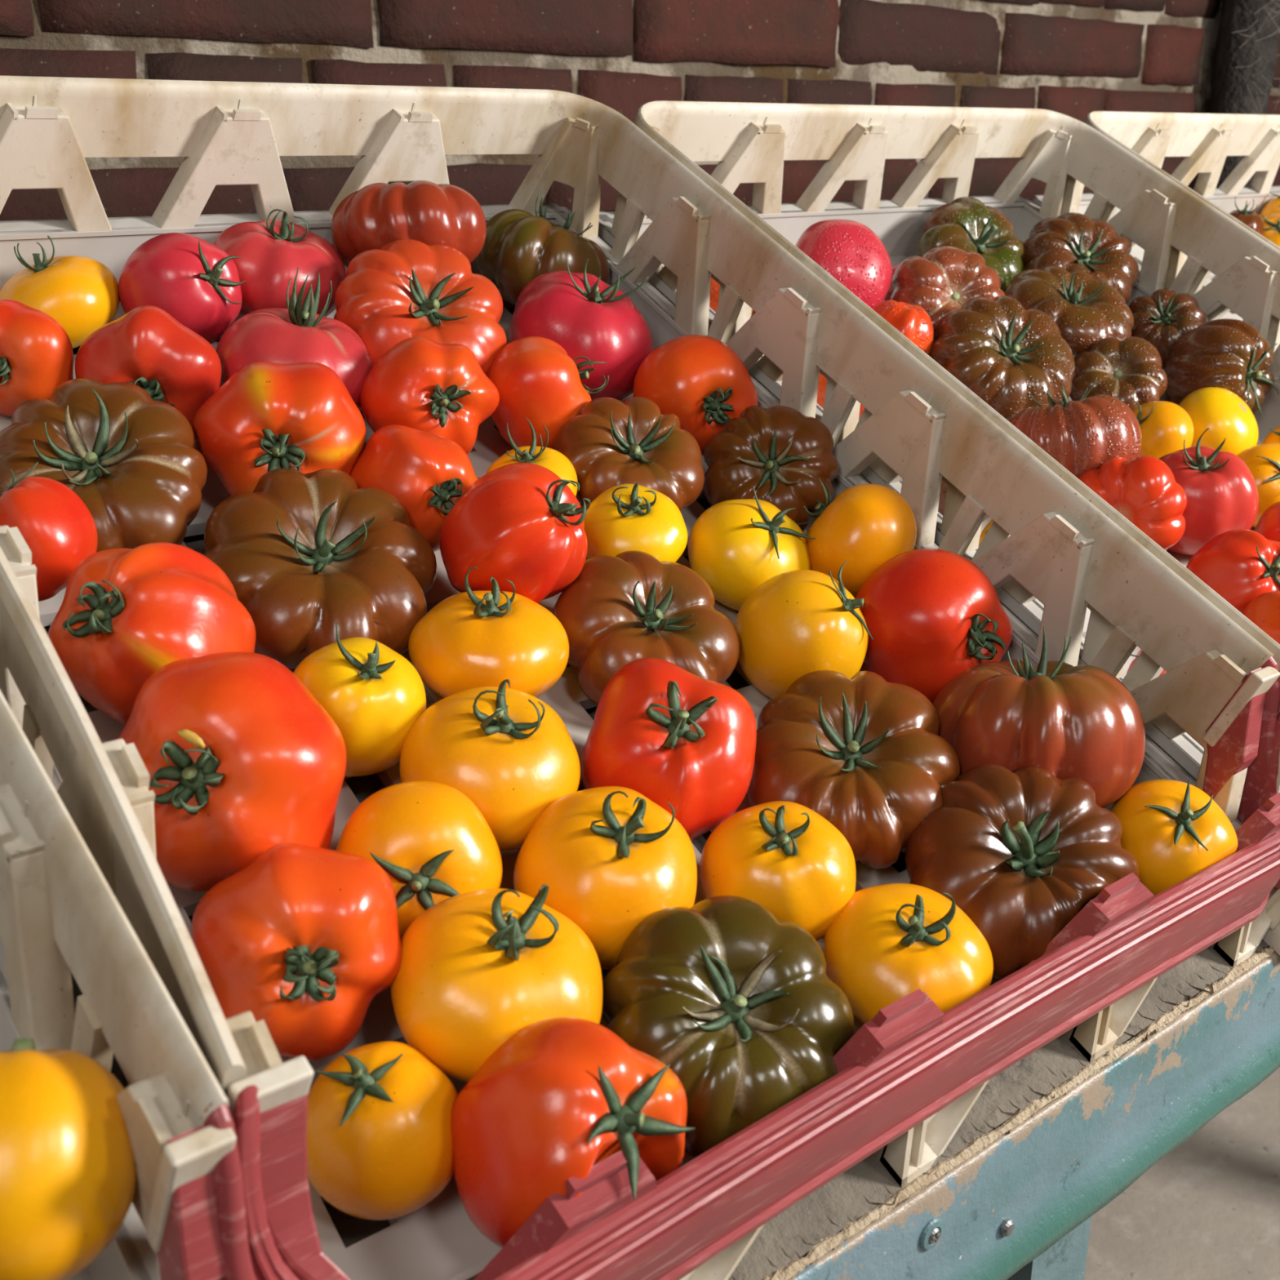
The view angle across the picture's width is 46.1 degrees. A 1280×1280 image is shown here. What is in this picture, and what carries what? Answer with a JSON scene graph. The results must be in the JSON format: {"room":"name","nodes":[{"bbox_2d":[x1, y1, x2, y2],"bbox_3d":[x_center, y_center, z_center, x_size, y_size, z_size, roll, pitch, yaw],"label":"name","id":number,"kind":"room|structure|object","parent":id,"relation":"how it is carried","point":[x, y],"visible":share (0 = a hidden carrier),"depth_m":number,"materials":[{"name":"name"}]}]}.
{"room":"produce market stall","nodes":[
{"label":"produce market stall","id":0,"kind":"room"},
{"bbox_2d":[0,0,1279,221],"bbox_3d":[0.358,-0.336,1.621,4.400,1.750,0.043,-15,24,-38],"label":"wall","id":1,"kind":"structure","parent":0,"point":[1075,59],"depth_m":1.23,"materials":[{"name":"red brick"}]},
{"bbox_2d":[1208,0,1279,188],"bbox_3d":[0.694,-0.405,1.831,0.173,1.750,0.083,-15,24,-38],"label":"drain pipe","id":2,"kind":"object","parent":1,"relation":"attached to","point":[1246,53],"visible":0.22,"depth_m":1.73,"materials":[{"name":"grey metal"}]},
{"bbox_2d":[1084,1066,1279,1279],"bbox_3d":[1.230,0.923,0.648,5.200,0.002,3.400,-15,24,-38],"label":"floor","id":3,"kind":"structure","parent":0,"point":[1208,1209],"depth_m":1.59,"materials":[{"name":"concrete"}]},
{"bbox_2d":[43,306,1279,1279],"bbox_3d":[0.021,0.310,0.881,2.208,0.999,0.564,-15,24,-38],"label":"display stand","id":4,"kind":"object","parent":3,"relation":"on","point":[1055,1136],"visible":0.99,"depth_m":0.59,"materials":[{"name":"blue paint"}]},
{"bbox_2d":[0,690,255,1279],"bbox_3d":[-0.408,0.047,0.372,0.498,0.376,0.527,-15,24,-38],"label":"crate","id":5,"kind":"object","parent":4,"relation":"on","point":[185,1219],"visible":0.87,"depth_m":0.37,"materials":[{"name":"plastic"}]},
{"bbox_2d":[0,1038,137,1279],"bbox_3d":[-0.148,0.125,0.356,0.058,0.059,0.058,14,23,34],"label":"tomato","id":6,"kind":"object","parent":5,"relation":"in","point":[68,1170],"visible":1,"depth_m":0.34,"materials":[{"name":"yellow food"}]},
{"bbox_2d":[0,75,1279,1279],"bbox_3d":[-0.053,-0.050,0.661,0.516,0.376,0.527,-15,24,-38],"label":"crate","id":7,"kind":"object","parent":4,"relation":"on","point":[908,1077],"visible":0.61,"depth_m":0.66,"materials":[{"name":"plastic"}]},
{"bbox_2d":[0,298,73,416],"bbox_3d":[-0.277,-0.125,0.667,0.051,0.052,0.039,13,22,32],"label":"tomato","id":8,"kind":"object","parent":7,"relation":"in","point":[37,353],"visible":0.9,"depth_m":0.65,"materials":[{"name":"red food"}]},
{"bbox_2d":[0,462,97,601],"bbox_3d":[-0.233,-0.041,0.573,0.046,0.053,0.046,6,19,16],"label":"tomato","id":9,"kind":"object","parent":7,"relation":"in","point":[60,531],"visible":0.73,"depth_m":0.56,"materials":[{"name":"red food"}]},
{"bbox_2d":[0,235,119,348],"bbox_3d":[-0.276,-0.164,0.713,0.056,0.054,0.058,-4,19,-13],"label":"tomato","id":10,"kind":"object","parent":7,"relation":"in","point":[81,293],"visible":0.8,"depth_m":0.70,"materials":[{"name":"yellow food"}]},
{"bbox_2d":[0,377,207,552],"bbox_3d":[-0.227,-0.069,0.625,0.089,0.073,0.079,1,19,2],"label":"tomato","id":11,"kind":"object","parent":7,"relation":"in","point":[132,458],"visible":0.75,"depth_m":0.61,"materials":[{"name":"brown food"}]},
{"bbox_2d":[75,305,221,426],"bbox_3d":[-0.221,-0.118,0.678,0.059,0.064,0.049,5,19,14],"label":"tomato","id":12,"kind":"object","parent":7,"relation":"in","point":[146,348],"visible":0.59,"depth_m":0.66,"materials":[{"name":"red food"}]},
{"bbox_2d":[47,542,255,724],"bbox_3d":[-0.178,-0.002,0.552,0.070,0.072,0.073,4,19,10],"label":"tomato","id":13,"kind":"object","parent":7,"relation":"in","point":[123,615],"visible":0.8,"depth_m":0.53,"materials":[{"name":"red food"}]},
{"bbox_2d":[118,232,244,344],"bbox_3d":[-0.221,-0.169,0.728,0.060,0.055,0.057,16,24,39],"label":"tomato","id":14,"kind":"object","parent":7,"relation":"in","point":[189,277],"visible":0.85,"depth_m":0.71,"materials":[{"name":"food"}]},
{"bbox_2d":[116,651,346,891],"bbox_3d":[-0.139,0.045,0.508,0.078,0.081,0.075,16,24,38],"label":"tomato","id":15,"kind":"object","parent":7,"relation":"in","point":[241,759],"visible":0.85,"depth_m":0.48,"materials":[{"name":"red plant"}]},
{"bbox_2d":[191,361,365,496],"bbox_3d":[-0.159,-0.088,0.666,0.074,0.070,0.065,-13,23,-33],"label":"tomato","id":16,"kind":"object","parent":7,"relation":"in","point":[267,416],"visible":0.84,"depth_m":0.64,"materials":[{"name":"red food"}]},
{"bbox_2d":[213,208,346,316],"bbox_3d":[-0.186,-0.192,0.773,0.068,0.059,0.072,12,22,31],"label":"tomato","id":17,"kind":"object","parent":7,"relation":"in","point":[271,252],"visible":0.63,"depth_m":0.75,"materials":[{"name":"food"}]},
{"bbox_2d":[216,267,373,411],"bbox_3d":[-0.165,-0.139,0.717,0.074,0.074,0.080,-5,19,-16],"label":"tomato","id":18,"kind":"object","parent":7,"relation":"in","point":[294,334],"visible":0.62,"depth_m":0.70,"materials":[{"name":"food"}]},
{"bbox_2d":[191,842,402,1060],"bbox_3d":[-0.106,0.098,0.470,0.064,0.069,0.061,-9,21,-25],"label":"tomato","id":19,"kind":"object","parent":7,"relation":"in","point":[302,939],"visible":0.92,"depth_m":0.45,"materials":[{"name":"food"}]},
{"bbox_2d":[203,468,436,668],"bbox_3d":[-0.134,-0.029,0.625,0.093,0.077,0.090,2,19,5],"label":"tomato","id":20,"kind":"object","parent":7,"relation":"in","point":[306,555],"visible":0.84,"depth_m":0.61,"materials":[{"name":"brown food"}]},
{"bbox_2d":[293,624,426,777],"bbox_3d":[-0.108,0.020,0.569,0.053,0.065,0.054,2,19,5],"label":"tomato","id":21,"kind":"object","parent":7,"relation":"in","point":[374,695],"visible":0.69,"depth_m":0.55,"materials":[{"name":"yellow food"}]},
{"bbox_2d":[306,1040,457,1220],"bbox_3d":[-0.076,0.144,0.445,0.049,0.051,0.049,-6,20,-16],"label":"tomato","id":22,"kind":"object","parent":7,"relation":"in","point":[380,1147],"visible":0.94,"depth_m":0.43,"materials":[{"name":"food"}]},
{"bbox_2d":[331,180,486,267],"bbox_3d":[-0.124,-0.218,0.804,0.080,0.055,0.086,-4,19,-11],"label":"tomato","id":23,"kind":"object","parent":7,"relation":"in","point":[375,215],"visible":0.67,"depth_m":0.77,"materials":[{"name":"red food"}]},
{"bbox_2d":[350,424,477,551],"bbox_3d":[-0.101,-0.068,0.679,0.063,0.059,0.058,10,21,26],"label":"tomato","id":24,"kind":"object","parent":7,"relation":"in","point":[428,473],"visible":0.67,"depth_m":0.66,"materials":[{"name":"red food"}]},
{"bbox_2d":[335,781,502,938],"bbox_3d":[-0.077,0.079,0.517,0.059,0.059,0.052,-3,19,-9],"label":"tomato","id":25,"kind":"object","parent":7,"relation":"in","point":[433,845],"visible":0.7,"depth_m":0.50,"materials":[{"name":"food"}]},
{"bbox_2d":[333,239,506,375],"bbox_3d":[-0.111,-0.162,0.761,0.087,0.076,0.066,-4,19,-12],"label":"tomato","id":26,"kind":"object","parent":7,"relation":"in","point":[398,291],"visible":0.66,"depth_m":0.75,"materials":[{"name":"red food"}]},
{"bbox_2d":[360,336,499,454],"bbox_3d":[-0.100,-0.114,0.716,0.064,0.060,0.060,3,19,9],"label":"tomato","id":27,"kind":"object","parent":7,"relation":"in","point":[422,384],"visible":0.8,"depth_m":0.70,"materials":[{"name":"red food"}]},
{"bbox_2d":[408,567,568,697],"bbox_3d":[-0.061,-0.003,0.614,0.063,0.057,0.063,12,22,31],"label":"tomato","id":28,"kind":"object","parent":7,"relation":"in","point":[469,639],"visible":0.83,"depth_m":0.60,"materials":[{"name":"food"}]},
{"bbox_2d":[400,679,580,852],"bbox_3d":[-0.056,0.044,0.564,0.068,0.064,0.066,-7,20,-20],"label":"tomato","id":29,"kind":"object","parent":7,"relation":"in","point":[507,750],"visible":0.76,"depth_m":0.54,"materials":[{"name":"food"}]},
{"bbox_2d":[390,884,602,1082],"bbox_3d":[-0.046,0.106,0.480,0.067,0.063,0.068,1,19,3],"label":"tomato","id":30,"kind":"object","parent":7,"relation":"in","point":[480,967],"visible":0.88,"depth_m":0.46,"materials":[{"name":"food"}]},
{"bbox_2d":[439,462,590,603],"bbox_3d":[-0.055,-0.044,0.651,0.064,0.064,0.065,-6,20,-19],"label":"tomato","id":31,"kind":"object","parent":7,"relation":"in","point":[522,524],"visible":0.91,"depth_m":0.63,"materials":[{"name":"red food"}]},
{"bbox_2d":[485,417,577,496],"bbox_3d":[-0.052,-0.080,0.718,0.045,0.052,0.046,-4,19,-14],"label":"tomato","id":32,"kind":"object","parent":7,"relation":"in","point":[552,460],"visible":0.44,"depth_m":0.71,"materials":[{"name":"yellow food"}]},
{"bbox_2d":[475,194,609,305],"bbox_3d":[-0.058,-0.222,0.873,0.077,0.071,0.079,-16,25,-40],"label":"tomato","id":33,"kind":"object","parent":7,"relation":"in","point":[520,246],"visible":0.67,"depth_m":0.84,"materials":[{"name":"food"}]},
{"bbox_2d":[486,336,608,449],"bbox_3d":[-0.053,-0.124,0.770,0.063,0.061,0.061,15,23,36],"label":"tomato","id":34,"kind":"object","parent":7,"relation":"in","point":[535,378],"visible":0.77,"depth_m":0.74,"materials":[{"name":"red food"}]},
{"bbox_2d":[451,1017,695,1248],"bbox_3d":[-0.021,0.148,0.445,0.072,0.071,0.072,12,22,32],"label":"tomato","id":35,"kind":"object","parent":7,"relation":"in","point":[560,1097],"visible":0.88,"depth_m":0.42,"materials":[{"name":"food"}]},
{"bbox_2d":[507,258,653,399],"bbox_3d":[-0.032,-0.169,0.824,0.080,0.079,0.076,6,19,16],"label":"tomato","id":36,"kind":"object","parent":7,"relation":"in","point":[590,317],"visible":0.68,"depth_m":0.80,"materials":[{"name":"red food"}]},
{"bbox_2d":[513,786,697,969],"bbox_3d":[-0.012,0.082,0.539,0.067,0.067,0.065,-5,19,-14],"label":"tomato","id":37,"kind":"object","parent":7,"relation":"in","point":[610,858],"visible":0.77,"depth_m":0.52,"materials":[{"name":"food"}]},
{"bbox_2d":[555,396,704,511],"bbox_3d":[-0.006,-0.090,0.747,0.076,0.057,0.059,-6,20,-17],"label":"tomato","id":38,"kind":"object","parent":7,"relation":"in","point":[610,442],"visible":0.85,"depth_m":0.74,"materials":[{"name":"brown food"}]},
{"bbox_2d":[584,483,687,562],"bbox_3d":[-0.004,-0.053,0.706,0.051,0.045,0.050,-5,19,-15],"label":"tomato","id":39,"kind":"object","parent":7,"relation":"in","point":[624,517],"visible":0.74,"depth_m":0.69,"materials":[{"name":"yellow food"}]},
{"bbox_2d":[552,550,739,705],"bbox_3d":[0.003,-0.002,0.661,0.079,0.066,0.076,-13,23,-34],"label":"tomato","id":40,"kind":"object","parent":7,"relation":"in","point":[624,608],"visible":0.79,"depth_m":0.65,"materials":[{"name":"brown food"}]},
{"bbox_2d":[580,657,756,841],"bbox_3d":[0.012,0.044,0.597,0.067,0.073,0.070,5,19,14],"label":"tomato","id":41,"kind":"object","parent":7,"relation":"in","point":[662,731],"visible":0.91,"depth_m":0.57,"materials":[{"name":"red food"}]},
{"bbox_2d":[633,334,758,455],"bbox_3d":[0.030,-0.131,0.805,0.063,0.064,0.065,12,22,31],"label":"tomato","id":42,"kind":"object","parent":7,"relation":"in","point":[700,380],"visible":0.77,"depth_m":0.78,"materials":[{"name":"food"}]},
{"bbox_2d":[600,895,853,1157],"bbox_3d":[0.028,0.129,0.504,0.086,0.072,0.078,-12,22,-33],"label":"tomato","id":43,"kind":"object","parent":7,"relation":"in","point":[741,1004],"visible":0.84,"depth_m":0.49,"materials":[{"name":"green food"}]},
{"bbox_2d":[687,485,816,611],"bbox_3d":[0.054,-0.045,0.732,0.057,0.062,0.064,15,24,37],"label":"tomato","id":44,"kind":"object","parent":7,"relation":"in","point":[735,546],"visible":0.87,"depth_m":0.71,"materials":[{"name":"yellow food"}]},
{"bbox_2d":[703,405,839,531],"bbox_3d":[0.067,-0.086,0.775,0.070,0.068,0.053,-2,19,-7],"label":"tomato","id":45,"kind":"object","parent":7,"relation":"in","point":[781,451],"visible":0.78,"depth_m":0.76,"materials":[{"name":"brown food"}]},
{"bbox_2d":[699,800,856,941],"bbox_3d":[0.052,0.086,0.572,0.059,0.060,0.057,-8,20,-23],"label":"tomato","id":46,"kind":"object","parent":7,"relation":"in","point":[784,857],"visible":0.84,"depth_m":0.55,"materials":[{"name":"yellow food"}]},
{"bbox_2d":[733,560,873,698],"bbox_3d":[0.074,-0.003,0.684,0.062,0.064,0.063,-7,20,-20],"label":"tomato","id":47,"kind":"object","parent":7,"relation":"in","point":[795,624],"visible":0.84,"depth_m":0.66,"materials":[{"name":"yellow food"}]},
{"bbox_2d":[746,670,959,868],"bbox_3d":[0.089,0.053,0.633,0.091,0.064,0.085,2,19,5],"label":"tomato","id":48,"kind":"object","parent":7,"relation":"in","point":[865,753],"visible":0.79,"depth_m":0.62,"materials":[{"name":"brown food"}]},
{"bbox_2d":[796,477,916,598],"bbox_3d":[0.107,-0.050,0.740,0.058,0.061,0.060,-4,19,-13],"label":"tomato","id":49,"kind":"object","parent":7,"relation":"in","point":[865,526],"visible":0.71,"depth_m":0.72,"materials":[{"name":"orange food"}]},
{"bbox_2d":[823,883,993,1023],"bbox_3d":[0.098,0.113,0.553,0.061,0.057,0.060,10,21,26],"label":"tomato","id":50,"kind":"object","parent":7,"relation":"in","point":[890,942],"visible":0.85,"depth_m":0.54,"materials":[{"name":"yellow food"}]},
{"bbox_2d":[854,548,1012,703],"bbox_3d":[0.137,-0.005,0.708,0.074,0.075,0.074,8,20,21],"label":"tomato","id":51,"kind":"object","parent":7,"relation":"in","point":[931,616],"visible":0.79,"depth_m":0.68,"materials":[{"name":"red food"}]},
{"bbox_2d":[905,764,1139,983],"bbox_3d":[0.150,0.092,0.607,0.094,0.072,0.078,-14,23,-36],"label":"tomato","id":52,"kind":"object","parent":7,"relation":"in","point":[1021,851],"visible":0.79,"depth_m":0.59,"materials":[{"name":"brown food"}]},
{"bbox_2d":[932,626,1145,808],"bbox_3d":[0.174,0.037,0.660,0.090,0.084,0.093,-6,20,-18],"label":"tomato","id":53,"kind":"object","parent":7,"relation":"in","point":[1063,719],"visible":0.73,"depth_m":0.63,"materials":[{"name":"brown food"}]},
{"bbox_2d":[1109,778,1237,895],"bbox_3d":[0.225,0.084,0.643,0.054,0.056,0.052,-13,23,-34],"label":"tomato","id":54,"kind":"object","parent":7,"relation":"in","point":[1174,830],"visible":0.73,"depth_m":0.63,"materials":[{"name":"yellow food"}]},
{"bbox_2d":[919,1217,943,1250],"bbox_3d":[0.105,0.213,0.541,0.012,0.012,0.004,-15,24,-38],"label":"washer","id":55,"kind":"object","parent":4,"relation":"in","point":[931,1228],"depth_m":0.54,"materials":[{"name":"blue paint"}]},
{"bbox_2d":[597,100,1279,955],"bbox_3d":[0.311,-0.140,0.948,0.498,0.376,0.527,-15,24,-38],"label":"crate","id":56,"kind":"object","parent":4,"relation":"on","point":[751,142],"visible":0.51,"depth_m":1.05,"materials":[{"name":"beige plastic"}]},
{"bbox_2d":[709,277,753,314],"bbox_3d":[0.057,-0.211,0.924,0.063,0.062,0.059,14,23,34],"label":"tomato","id":57,"kind":"object","parent":56,"relation":"in","point":[714,286],"visible":0.02,"depth_m":0.90,"materials":[{"name":"red food"}]},
{"bbox_2d":[816,373,864,419],"bbox_3d":[0.122,-0.150,0.883,0.058,0.066,0.055,8,20,23],"label":"tomato","id":58,"kind":"object","parent":56,"relation":"in","point":[822,382],"visible":0.02,"depth_m":0.86,"materials":[{"name":"red food"}]},
{"bbox_2d":[795,219,892,309],"bbox_3d":[0.132,-0.243,1.001,0.074,0.070,0.063,-4,19,-13],"label":"tomato","id":59,"kind":"object","parent":56,"relation":"in","point":[850,251],"visible":0.55,"depth_m":0.98,"materials":[{"name":"food"}]},
{"bbox_2d":[884,262,901,301],"bbox_3d":[0.193,-0.247,1.060,0.047,0.039,0.043,-2,19,-5],"label":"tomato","id":60,"kind":"object","parent":56,"relation":"in","point":[890,291],"visible":0.05,"depth_m":1.05,"materials":[{"name":"brown food"}]},
{"bbox_2d":[872,300,933,355],"bbox_3d":[0.167,-0.195,0.973,0.046,0.049,0.047,12,22,30],"label":"tomato","id":61,"kind":"object","parent":56,"relation":"in","point":[913,321],"visible":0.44,"depth_m":0.95,"materials":[{"name":"red food"}]},
{"bbox_2d":[889,245,1005,342],"bbox_3d":[0.208,-0.228,1.019,0.082,0.076,0.058,-7,20,-21],"label":"tomato","id":62,"kind":"object","parent":56,"relation":"in","point":[940,282],"visible":0.62,"depth_m":1.00,"materials":[{"name":"brown food"}]},
{"bbox_2d":[937,480,989,522],"bbox_3d":[0.181,-0.088,0.851,0.044,0.050,0.042,-7,20,-21],"label":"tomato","id":63,"kind":"object","parent":56,"relation":"in","point":[944,487],"visible":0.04,"depth_m":0.84,"materials":[{"name":"brown food"}]},
{"bbox_2d":[915,196,1025,293],"bbox_3d":[0.244,-0.285,1.108,0.086,0.079,0.070,-16,24,-39],"label":"tomato","id":64,"kind":"object","parent":56,"relation":"in","point":[966,224],"visible":0.61,"depth_m":1.09,"materials":[{"name":"green food"}]},
{"bbox_2d":[978,519,993,546],"bbox_3d":[0.203,-0.056,0.829,0.042,0.043,0.037,-6,20,-19],"label":"tomato","id":65,"kind":"object","parent":56,"relation":"in","point":[988,526],"visible":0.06,"depth_m":0.83,"materials":[{"name":"orange food"}]},
{"bbox_2d":[928,295,1075,422],"bbox_3d":[0.235,-0.180,0.977,0.098,0.082,0.075,-4,19,-13],"label":"tomato","id":66,"kind":"object","parent":56,"relation":"in","point":[1003,352],"visible":0.77,"depth_m":0.96,"materials":[{"name":"brown food"}]},
{"bbox_2d":[1004,265,1133,357],"bbox_3d":[0.300,-0.230,1.053,0.089,0.059,0.086,7,20,19],"label":"tomato","id":67,"kind":"object","parent":56,"relation":"in","point":[1086,309],"visible":0.77,"depth_m":1.03,"materials":[{"name":"brown food"}]},
{"bbox_2d":[1009,377,1142,478],"bbox_3d":[0.260,-0.122,0.907,0.080,0.071,0.078,0,19,-1],"label":"tomato","id":68,"kind":"object","parent":56,"relation":"in","point":[1081,435],"visible":0.59,"depth_m":0.88,"materials":[{"name":"red food"}]},
{"bbox_2d":[1022,212,1138,304],"bbox_3d":[0.325,-0.276,1.117,0.093,0.078,0.078,-4,19,-11],"label":"tomato","id":69,"kind":"object","parent":56,"relation":"in","point":[1070,242],"visible":0.68,"depth_m":1.10,"materials":[{"name":"brown food"}]},
{"bbox_2d":[1069,337,1167,410],"bbox_3d":[0.321,-0.174,1.010,0.064,0.055,0.052,5,19,13],"label":"tomato","id":70,"kind":"object","parent":56,"relation":"in","point":[1128,370],"visible":0.69,"depth_m":1.00,"materials":[{"name":"brown food"}]},
{"bbox_2d":[1078,455,1186,551],"bbox_3d":[0.281,-0.075,0.872,0.069,0.065,0.038,12,22,31],"label":"tomato","id":71,"kind":"object","parent":56,"relation":"in","point":[1144,490],"visible":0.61,"depth_m":0.85,"materials":[{"name":"red food"}]},
{"bbox_2d":[1126,648,1167,676],"bbox_3d":[0.267,0.017,0.770,0.037,0.046,0.040,-7,20,-21],"label":"tomato","id":72,"kind":"object","parent":56,"relation":"in","point":[1140,651],"visible":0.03,"depth_m":0.77,"materials":[{"name":"red food"}]},
{"bbox_2d":[1132,400,1193,458],"bbox_3d":[0.333,-0.131,0.977,0.047,0.048,0.051,-5,19,-16],"label":"tomato","id":73,"kind":"object","parent":56,"relation":"in","point":[1164,426],"visible":0.52,"depth_m":0.96,"materials":[{"name":"yellow food"}]},
{"bbox_2d":[1128,288,1207,369],"bbox_3d":[0.382,-0.226,1.094,0.060,0.058,0.053,11,22,29],"label":"tomato","id":74,"kind":"object","parent":56,"relation":"in","point":[1161,318],"visible":0.7,"depth_m":1.08,"materials":[{"name":"brown food"}]},
{"bbox_2d":[1159,427,1258,555],"bbox_3d":[0.336,-0.090,0.907,0.069,0.079,0.065,-4,19,-12],"label":"tomato","id":75,"kind":"object","parent":56,"relation":"in","point":[1220,488],"visible":0.69,"depth_m":0.88,"materials":[{"name":"red food"}]},
{"bbox_2d":[1178,386,1257,455],"bbox_3d":[0.388,-0.142,1.014,0.054,0.055,0.060,12,22,31],"label":"tomato","id":76,"kind":"object","parent":56,"relation":"in","point":[1225,414],"visible":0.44,"depth_m":0.99,"materials":[{"name":"yellow food"}]},
{"bbox_2d":[1164,318,1279,416],"bbox_3d":[0.407,-0.186,1.054,0.074,0.077,0.070,-13,22,-33],"label":"tomato","id":77,"kind":"object","parent":56,"relation":"in","point":[1232,355],"visible":0.75,"depth_m":1.03,"materials":[{"name":"brown food"}]},
{"bbox_2d":[1186,528,1279,613],"bbox_3d":[0.343,-0.034,0.855,0.057,0.058,0.065,-6,20,-18],"label":"tomato","id":78,"kind":"object","parent":56,"relation":"in","point":[1240,566],"visible":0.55,"depth_m":0.83,"materials":[{"name":"red food"}]},
{"bbox_2d":[1236,443,1279,527],"bbox_3d":[0.406,-0.099,0.973,0.054,0.054,0.057,12,22,32],"label":"tomato","id":79,"kind":"object","parent":56,"relation":"in","point":[1263,460],"visible":0.45,"depth_m":0.95,"materials":[{"name":"orange food"}]},
{"bbox_2d":[1242,591,1279,644],"bbox_3d":[0.358,-0.003,0.816,0.061,0.061,0.056,4,19,11],"label":"tomato","id":80,"kind":"object","parent":56,"relation":"in","point":[1264,610],"visible":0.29,"depth_m":0.81,"materials":[{"name":"red food"}]},
{"bbox_2d":[1254,501,1279,542],"bbox_3d":[0.408,-0.059,0.919,0.064,0.060,0.062,16,24,39],"label":"tomato","id":81,"kind":"object","parent":56,"relation":"in","point":[1268,526],"visible":0.34,"depth_m":0.91,"materials":[{"name":"red food"}]},
{"bbox_2d":[1262,426,1279,444],"bbox_3d":[0.447,-0.129,1.025,0.047,0.055,0.049,0,19,-2],"label":"tomato","id":82,"kind":"object","parent":56,"relation":"in","point":[1273,437],"visible":0.29,"depth_m":1.02,"materials":[{"name":"orange food"}]},
{"bbox_2d":[1031,111,1279,377],"bbox_3d":[0.661,-0.233,1.231,0.498,0.376,0.527,-15,24,-38],"label":"crate","id":83,"kind":"object","parent":4,"relation":"on","point":[1205,140],"visible":0.38,"depth_m":1.30,"materials":[{"name":"beige plastic"}]},
{"bbox_2d":[1228,196,1263,235],"bbox_3d":[0.552,-0.382,1.381,0.037,0.048,0.038,-12,22,-32],"label":"tomato","id":84,"kind":"object","parent":83,"relation":"in","point":[1251,219],"visible":0.41,"depth_m":1.37,"materials":[{"name":"brown food"}]},
{"bbox_2d":[1259,192,1279,218],"bbox_3d":[0.621,-0.404,1.438,0.056,0.056,0.056,14,23,35],"label":"tomato","id":85,"kind":"object","parent":83,"relation":"in","point":[1273,206],"visible":0.33,"depth_m":1.43,"materials":[{"name":"orange food"}]},
{"bbox_2d":[1262,209,1279,246],"bbox_3d":[0.592,-0.372,1.392,0.052,0.052,0.056,-13,23,-35],"label":"tomato","id":86,"kind":"object","parent":83,"relation":"in","point":[1271,232],"visible":0.41,"depth_m":1.38,"materials":[{"name":"orange food"}]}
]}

